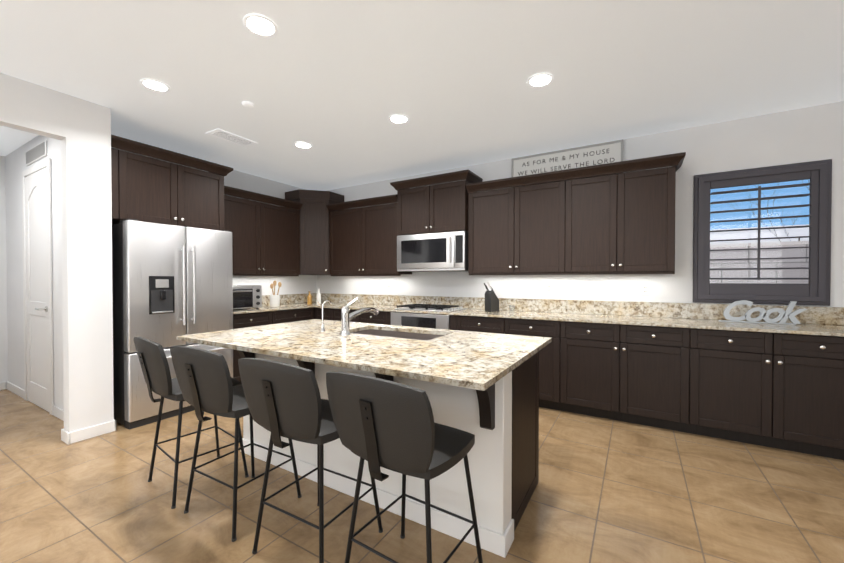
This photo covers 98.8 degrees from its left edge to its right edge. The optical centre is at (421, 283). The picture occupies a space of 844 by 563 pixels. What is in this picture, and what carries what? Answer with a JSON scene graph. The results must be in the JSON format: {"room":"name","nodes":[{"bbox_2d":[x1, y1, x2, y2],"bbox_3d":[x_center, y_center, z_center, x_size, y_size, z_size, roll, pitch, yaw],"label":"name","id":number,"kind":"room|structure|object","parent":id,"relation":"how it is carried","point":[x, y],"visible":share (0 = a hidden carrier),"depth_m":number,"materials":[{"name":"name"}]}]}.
{"room":"kitchen","nodes":[
{"label":"kitchen","id":0,"kind":"room"},
{"bbox_2d":[0,156,7,381],"bbox_3d":[-5.646,-0.112,3.058,0.140,2.720,9.000,0,1,31],"label":"wall","id":1,"kind":"structure","parent":0,"point":[3,331],"depth_m":4.22,"materials":[{"name":"white paint"}]},
{"bbox_2d":[0,382,3,389],"bbox_3d":[-6.367,1.218,1.705,0.012,0.092,5.913,0,1,31],"label":"baseboard","id":2,"kind":"structure","parent":1,"relation":"attached to","point":[1,383],"depth_m":4.20,"materials":[{"name":"white wood"}]},
{"bbox_2d":[5,135,63,409],"bbox_3d":[-3.790,-0.119,3.677,2.420,2.720,0.130,0,1,31],"label":"wall","id":3,"kind":"structure","parent":0,"point":[15,164],"depth_m":3.94,"materials":[{"name":"white paint"}]},
{"bbox_2d":[4,381,23,398],"bbox_3d":[-4.543,1.191,4.048,0.698,0.092,0.021,0,1,31],"label":"baseboard","id":4,"kind":"structure","parent":3,"relation":"attached to","point":[9,386],"depth_m":4.07,"materials":[{"name":"white wood"}]},
{"bbox_2d":[26,140,46,165],"bbox_3d":[-3.866,-1.303,3.623,0.630,0.150,0.014,0,1,31],"label":"air vent","id":5,"kind":"object","parent":3,"relation":"in","point":[36,153],"visible":1,"depth_m":3.59,"materials":[{"name":"white metal"}]},
{"bbox_2d":[22,158,53,414],"bbox_3d":[-3.880,0.029,3.615,0.860,2.425,0.069,0,1,31],"label":"pantry door","id":6,"kind":"structure","parent":3,"relation":"in","point":[37,284],"depth_m":3.62,"materials":[{"name":"white wood"}]},
{"bbox_2d":[53,405,63,420],"bbox_3d":[-3.143,1.201,3.217,0.818,0.092,0.021,0,1,31],"label":"baseboard","id":7,"kind":"structure","parent":3,"relation":"attached to","point":[57,412],"depth_m":3.34,"materials":[{"name":"white wood"}]},
{"bbox_2d":[0,73,113,432],"bbox_3d":[-4.207,-0.082,0.486,0.120,2.720,6.045,0,1,31],"label":"wall","id":8,"kind":"structure","parent":0,"point":[79,128],"depth_m":2.89,"materials":[{"name":"white paint"}]},
{"bbox_2d":[65,419,115,444],"bbox_3d":[-2.678,1.204,2.945,0.012,0.092,0.307,0,1,31],"label":"baseboard","id":9,"kind":"structure","parent":8,"relation":"attached to","point":[68,438],"depth_m":2.92,"materials":[{"name":"white"}]},
{"bbox_2d":[111,147,316,294],"bbox_3d":[-2.555,-0.131,4.738,0.140,2.720,2.955,0,1,31],"label":"wall","id":10,"kind":"structure","parent":0,"point":[302,284],"depth_m":5.20,"materials":[{"name":"white paint"}]},
{"bbox_2d":[111,135,232,230],"bbox_3d":[-2.664,-0.926,3.726,0.691,0.703,1.085,0,1,31],"label":"upper cabinet","id":11,"kind":"object","parent":10,"relation":"attached to","point":[144,188],"visible":0.88,"depth_m":3.49,"materials":[{"name":"brown wood"}]},
{"bbox_2d":[224,194,267,273],"bbox_3d":[-2.391,-0.594,4.547,0.328,0.940,0.699,0,1,31],"label":"upper cabinet","id":12,"kind":"object","parent":10,"relation":"attached to","point":[265,238],"depth_m":4.57,"materials":[{"name":"brown wood"}]},
{"bbox_2d":[268,202,299,273],"bbox_3d":[-2.096,-0.599,5.043,0.328,0.940,0.698,0,1,31],"label":"upper cabinet","id":13,"kind":"object","parent":10,"relation":"attached to","point":[283,222],"depth_m":5.03,"materials":[{"name":"brown wood"}]},
{"bbox_2d":[285,189,343,274],"bbox_3d":[-1.630,-0.753,5.530,0.630,1.235,0.630,0,1,31],"label":"upper cabinet","id":14,"kind":"object","parent":10,"relation":"attached to","point":[314,235],"visible":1,"depth_m":5.31,"materials":[{"name":"brown wood"}]},
{"bbox_2d":[0,389,843,562],"bbox_3d":[-1.286,1.308,0.486,10.280,0.060,9.280,0,1,31],"label":"floor","id":15,"kind":"structure","parent":0,"point":[609,491],"depth_m":2.07,"materials":[{"name":"tile"}]},
{"bbox_2d":[112,219,232,429],"bbox_3d":[-2.573,0.341,3.655,0.880,1.802,0.925,0,1,31],"label":"fridge","id":16,"kind":"object","parent":15,"relation":"on","point":[170,283],"visible":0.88,"depth_m":3.27,"materials":[{"name":"grey metal"}]},
{"bbox_2d":[134,337,248,508],"bbox_3d":[-1.463,0.785,2.291,0.480,0.945,0.521,1,1,39],"label":"stool","id":17,"kind":"object","parent":15,"relation":"on","point":[153,361],"visible":0.69,"depth_m":2.08,"materials":[{"name":"grey leather"}]},
{"bbox_2d":[170,346,301,541],"bbox_3d":[-1.032,0.788,2.023,0.480,0.945,0.521,0,1,30],"label":"stool","id":18,"kind":"object","parent":15,"relation":"on","point":[204,380],"visible":0.83,"depth_m":1.82,"materials":[{"name":"grey leather"}]},
{"bbox_2d":[233,311,276,384],"bbox_3d":[-2.286,0.788,4.464,0.607,0.888,0.691,0,1,31],"label":"base cabinet","id":19,"kind":"object","parent":15,"relation":"on","point":[245,320],"depth_m":4.27,"materials":[{"name":"brown wood"}]},
{"bbox_2d":[277,308,313,323],"bbox_3d":[-1.983,0.782,4.975,0.607,0.888,0.741,0,1,31],"label":"base cabinet","id":20,"kind":"object","parent":15,"relation":"on","point":[292,315],"depth_m":4.85,"materials":[{"name":"brown wood"}]},
{"bbox_2d":[233,293,312,313],"bbox_3d":[-2.122,0.254,4.712,0.632,0.170,1.290,0,1,31],"label":"countertop","id":21,"kind":"structure","parent":20,"relation":"on","point":[287,301],"depth_m":5.15,"materials":[{"name":"stone"}]},
{"bbox_2d":[233,285,261,308],"bbox_3d":[-2.286,0.167,4.492,0.418,0.300,0.450,0,1,31],"label":"toaster oven","id":22,"kind":"object","parent":21,"relation":"on","point":[247,296],"visible":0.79,"depth_m":4.42,"materials":[{"name":"silver metal"}]},
{"bbox_2d":[270,281,281,306],"bbox_3d":[-1.989,0.134,4.902,0.151,0.356,0.128,0,1,31],"label":"utensil crock","id":23,"kind":"object","parent":21,"relation":"on","point":[274,300],"visible":1,"depth_m":4.87,"materials":[{"name":"white ceramic"}]},
{"bbox_2d":[238,358,382,562],"bbox_3d":[-0.520,0.791,1.731,0.480,0.945,0.521,0,1,30],"label":"stool","id":24,"kind":"object","parent":15,"relation":"on","point":[285,400],"visible":0.9,"depth_m":1.53,"materials":[{"name":"grey leather"}]},
{"bbox_2d":[314,307,317,318],"bbox_3d":[-1.603,0.776,5.545,0.678,0.888,0.607,0,1,31],"label":"base cabinet","id":25,"kind":"object","parent":15,"relation":"on","point":[315,309],"depth_m":5.13,"materials":[{"name":"brown wood"}]},
{"bbox_2d":[318,308,333,320],"bbox_3d":[-1.197,0.778,5.304,0.391,0.888,0.607,0,1,31],"label":"base cabinet","id":26,"kind":"object","parent":15,"relation":"on","point":[328,312],"depth_m":5.02,"materials":[{"name":"brown wood"}]},
{"bbox_2d":[334,309,390,324],"bbox_3d":[-0.679,0.782,4.997,1.057,0.888,0.607,0,1,31],"label":"base cabinet","id":27,"kind":"object","parent":15,"relation":"on","point":[383,317],"depth_m":4.63,"materials":[{"name":"brown wood"}]},
{"bbox_2d":[391,312,449,329],"bbox_3d":[0.088,0.730,4.465,0.795,0.764,0.643,0,1,31],"label":"built-in oven","id":28,"kind":"object","parent":27,"relation":"in","point":[434,321],"visible":0.19,"depth_m":4.21,"materials":[{"name":"grey metal"}]},
{"bbox_2d":[222,347,538,557],"bbox_3d":[-0.340,0.811,2.416,2.016,0.890,0.934,0,1,31],"label":"kitchen island","id":29,"kind":"object","parent":15,"relation":"on","point":[503,460],"depth_m":1.85,"materials":[{"name":"white paint"}]},
{"bbox_2d":[177,319,551,390],"bbox_3d":[-0.388,0.354,2.326,2.115,0.026,1.180,0,1,31],"label":"island countertop","id":30,"kind":"structure","parent":29,"relation":"on","point":[474,361],"depth_m":1.94,"materials":[{"name":"beige stone"}]},
{"bbox_2d":[317,300,331,331],"bbox_3d":[-0.695,0.228,2.587,0.036,0.221,0.143,0,1,31],"label":"filter faucet","id":31,"kind":"object","parent":30,"relation":"on","point":[322,325],"visible":1,"depth_m":2.56,"materials":[{"name":"silver metal"}]},
{"bbox_2d":[340,297,378,335],"bbox_3d":[-0.430,0.216,2.544,0.068,0.247,0.382,0,1,31],"label":"faucet","id":32,"kind":"object","parent":30,"relation":"on","point":[346,317],"visible":1,"depth_m":2.40,"materials":[{"name":"silver metal"}]},
{"bbox_2d":[361,327,440,338],"bbox_3d":[-0.191,0.463,2.536,0.756,0.221,0.396,0,1,31],"label":"sink","id":33,"kind":"object","parent":30,"relation":"in","point":[364,330],"depth_m":2.65,"materials":[{"name":"grey metal"}]},
{"bbox_2d":[326,372,482,562],"bbox_3d":[-0.055,0.794,1.472,0.480,0.945,0.521,0,1,34],"label":"stool","id":34,"kind":"object","parent":15,"relation":"on","point":[388,424],"visible":1,"depth_m":1.28,"materials":[{"name":"grey leather"}]},
{"bbox_2d":[454,315,569,411],"bbox_3d":[1.032,0.793,3.981,1.147,0.888,0.607,0,1,31],"label":"base cabinet","id":35,"kind":"object","parent":15,"relation":"on","point":[554,359],"depth_m":3.53,"materials":[{"name":"brown wood"}]},
{"bbox_2d":[566,322,701,434],"bbox_3d":[1.903,0.799,3.464,1.122,0.888,0.607,0,1,31],"label":"base cabinet","id":36,"kind":"object","parent":15,"relation":"on","point":[651,376],"depth_m":3.14,"materials":[{"name":"brown wood"}]},
{"bbox_2d":[702,329,843,459],"bbox_3d":[2.763,0.805,2.954,1.122,0.888,0.607,0,1,31],"label":"base cabinet","id":37,"kind":"object","parent":15,"relation":"on","point":[783,391],"depth_m":2.69,"materials":[{"name":"brown wood"}]},
{"bbox_2d":[313,293,843,336],"bbox_3d":[1.085,0.263,3.927,6.947,0.170,0.635,0,1,31],"label":"countertop","id":38,"kind":"structure","parent":37,"relation":"on","point":[823,321],"depth_m":3.57,"materials":[{"name":"stone"}]},
{"bbox_2d":[307,291,311,303],"bbox_3d":[-1.698,0.211,5.463,0.065,0.190,0.065,0,1,19],"label":"bottle","id":39,"kind":"object","parent":38,"relation":"on","point":[309,298],"depth_m":5.44,"materials":[{"name":"brown plastic"}]},
{"bbox_2d":[316,289,320,303],"bbox_3d":[-1.566,0.191,5.489,0.065,0.230,0.065,0,1,19],"label":"bottle","id":40,"kind":"object","parent":38,"relation":"on","point":[318,297],"depth_m":5.47,"materials":[{"name":"white plastic"}]},
{"bbox_2d":[395,304,467,311],"bbox_3d":[0.114,0.295,4.505,0.775,0.044,0.490,0,1,31],"label":"gas cooktop","id":41,"kind":"object","parent":38,"relation":"in","point":[434,307],"visible":1,"depth_m":4.39,"materials":[{"name":"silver metal"}]},
{"bbox_2d":[484,282,498,311],"bbox_3d":[0.797,0.150,4.192,0.189,0.340,0.100,-1,1,-39],"label":"knife block","id":42,"kind":"object","parent":38,"relation":"on","point":[491,301],"visible":1,"depth_m":4.16,"materials":[{"name":"black"}]},
{"bbox_2d":[509,305,514,311],"bbox_3d":[1.032,0.283,4.146,0.068,0.075,0.068,0,1,31],"label":"electrical outlet","id":43,"kind":"object","parent":38,"relation":"on","point":[511,308],"visible":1,"depth_m":4.12,"materials":[{"name":"beige plastic"}]},
{"bbox_2d":[719,300,806,324],"bbox_3d":[2.857,0.237,3.050,0.556,0.192,0.018,0,1,31],"label":"cook","id":44,"kind":"object","parent":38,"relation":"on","point":[783,316],"visible":1,"depth_m":3.03,"materials":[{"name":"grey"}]},
{"bbox_2d":[0,0,843,190],"bbox_3d":[-1.286,-1.472,0.454,10.280,0.060,9.280,0,1,31],"label":"ceiling","id":45,"kind":"structure","parent":0,"point":[336,84],"depth_m":2.50,"materials":[{"name":"white paint"}]},
{"bbox_2d":[140,79,169,91],"bbox_3d":[-1.969,-1.463,2.674,0.179,0.006,0.179,0,1,22],"label":"recessed light","id":46,"kind":"object","parent":45,"relation":"in","point":[152,84],"depth_m":2.67,"materials":[{"name":"white plastic"}]},
{"bbox_2d":[205,129,256,146],"bbox_3d":[-1.924,-1.470,3.671,0.220,0.013,0.420,0,1,31],"label":"ceiling vent","id":47,"kind":"object","parent":45,"relation":"in","point":[229,137],"visible":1,"depth_m":3.64,"materials":[{"name":"white metal"}]},
{"bbox_2d":[242,101,253,107],"bbox_3d":[-1.420,-1.458,2.953,0.086,0.022,0.086,0,1,31],"label":"smoke detector","id":48,"kind":"object","parent":45,"relation":"attached to","point":[247,104],"visible":0.98,"depth_m":2.93,"materials":[{"name":"white plastic"}]},
{"bbox_2d":[243,14,277,36],"bbox_3d":[-0.911,-1.455,2.046,0.179,0.006,0.179,0,1,7],"label":"recessed light","id":49,"kind":"object","parent":45,"relation":"in","point":[260,25],"depth_m":2.04,"materials":[{"name":"white"}]},
{"bbox_2d":[294,142,311,147],"bbox_3d":[-1.265,-1.476,3.861,0.179,0.006,0.179,0,1,22],"label":"recessed light","id":50,"kind":"object","parent":45,"relation":"in","point":[299,144],"depth_m":3.86,"materials":[{"name":"white plastic"}]},
{"bbox_2d":[389,114,408,123],"bbox_3d":[-0.207,-1.469,3.233,0.179,0.006,0.179,0,1,7],"label":"recessed light","id":51,"kind":"object","parent":45,"relation":"in","point":[397,118],"depth_m":3.22,"materials":[{"name":"white plastic"}]},
{"bbox_2d":[527,73,553,86],"bbox_3d":[0.851,-1.462,2.605,0.179,0.006,0.179,0,1,22],"label":"recessed light","id":52,"kind":"object","parent":45,"relation":"in","point":[542,79],"depth_m":2.60,"materials":[{"name":"white plastic"}]},
{"bbox_2d":[316,101,843,306],"bbox_3d":[1.046,-0.127,4.400,10.280,2.720,0.140,0,1,31],"label":"wall","id":53,"kind":"structure","parent":0,"point":[809,134],"depth_m":3.46,"materials":[{"name":"white paint"}]},
{"bbox_2d":[326,194,411,275],"bbox_3d":[-0.769,-0.634,5.159,1.243,1.050,0.391,0,1,31],"label":"upper cabinet","id":54,"kind":"object","parent":53,"relation":"attached to","point":[363,239],"visible":0.98,"depth_m":5.02,"materials":[{"name":"brown wood"}]},
{"bbox_2d":[387,281,390,288],"bbox_3d":[-0.472,0.024,5.213,0.072,0.116,0.009,0,1,31],"label":"electrical outlet plate","id":55,"kind":"object","parent":53,"relation":"attached to","point":[388,282],"depth_m":5.21,"materials":[{"name":"white plastic"}]},
{"bbox_2d":[390,170,482,235],"bbox_3d":[0.171,-0.961,4.566,1.084,0.673,0.446,0,1,31],"label":"upper cabinet","id":56,"kind":"object","parent":53,"relation":"attached to","point":[437,207],"visible":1,"depth_m":4.40,"materials":[{"name":"brown wood"}]},
{"bbox_2d":[397,231,467,271],"bbox_3d":[0.172,-0.388,4.574,0.948,0.458,0.442,0,1,31],"label":"over-the-range microwave","id":57,"kind":"object","parent":56,"relation":"attached to","point":[438,252],"visible":0.98,"depth_m":4.39,"materials":[{"name":"grey metal"}]},
{"bbox_2d":[466,168,573,274],"bbox_3d":[1.107,-0.632,4.083,1.129,1.028,0.328,0,1,31],"label":"upper cabinet","id":58,"kind":"object","parent":53,"relation":"attached to","point":[529,229],"depth_m":3.91,"materials":[{"name":"brown wood"}]},
{"bbox_2d":[511,139,622,187],"bbox_3d":[1.550,-1.300,3.971,1.150,0.341,0.046,0,1,31],"label":"sign","id":59,"kind":"object","parent":58,"relation":"on","point":[593,154],"visible":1,"depth_m":3.94,"materials":[{"name":"white wood"}]},
{"bbox_2d":[574,153,677,274],"bbox_3d":[1.911,-0.627,3.606,0.983,1.028,0.328,0,1,31],"label":"upper cabinet","id":60,"kind":"object","parent":53,"relation":"attached to","point":[621,222],"depth_m":3.41,"materials":[{"name":"brown wood"}]},
{"bbox_2d":[693,159,831,305],"bbox_3d":[2.945,-0.418,3.187,0.900,1.190,0.162,0,1,31],"label":"window shutter","id":61,"kind":"object","parent":53,"relation":"attached to","point":[815,290],"visible":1,"depth_m":3.12,"materials":[{"name":"grey wood"}]},
{"label":"outside","id":62,"kind":"structure","parent":0,"visible":0},
{"bbox_2d":[710,224,808,283],"bbox_3d":[7.035,0.070,9.006,20.000,3.220,4.230,0,1,31],"label":"outdoor fence wall","id":63,"kind":"structure","parent":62,"point":[775,253],"depth_m":7.04,"materials":[{"name":"grey"}]},
{"bbox_2d":[727,180,809,241],"bbox_3d":[9.226,-0.966,8.525,3.132,4.909,1.810,0,1,31],"label":"tree","id":64,"kind":"object","parent":62,"relation":"in","point":[777,214],"depth_m":9.12,"materials":[{"name":"grey plant"}]}
]}

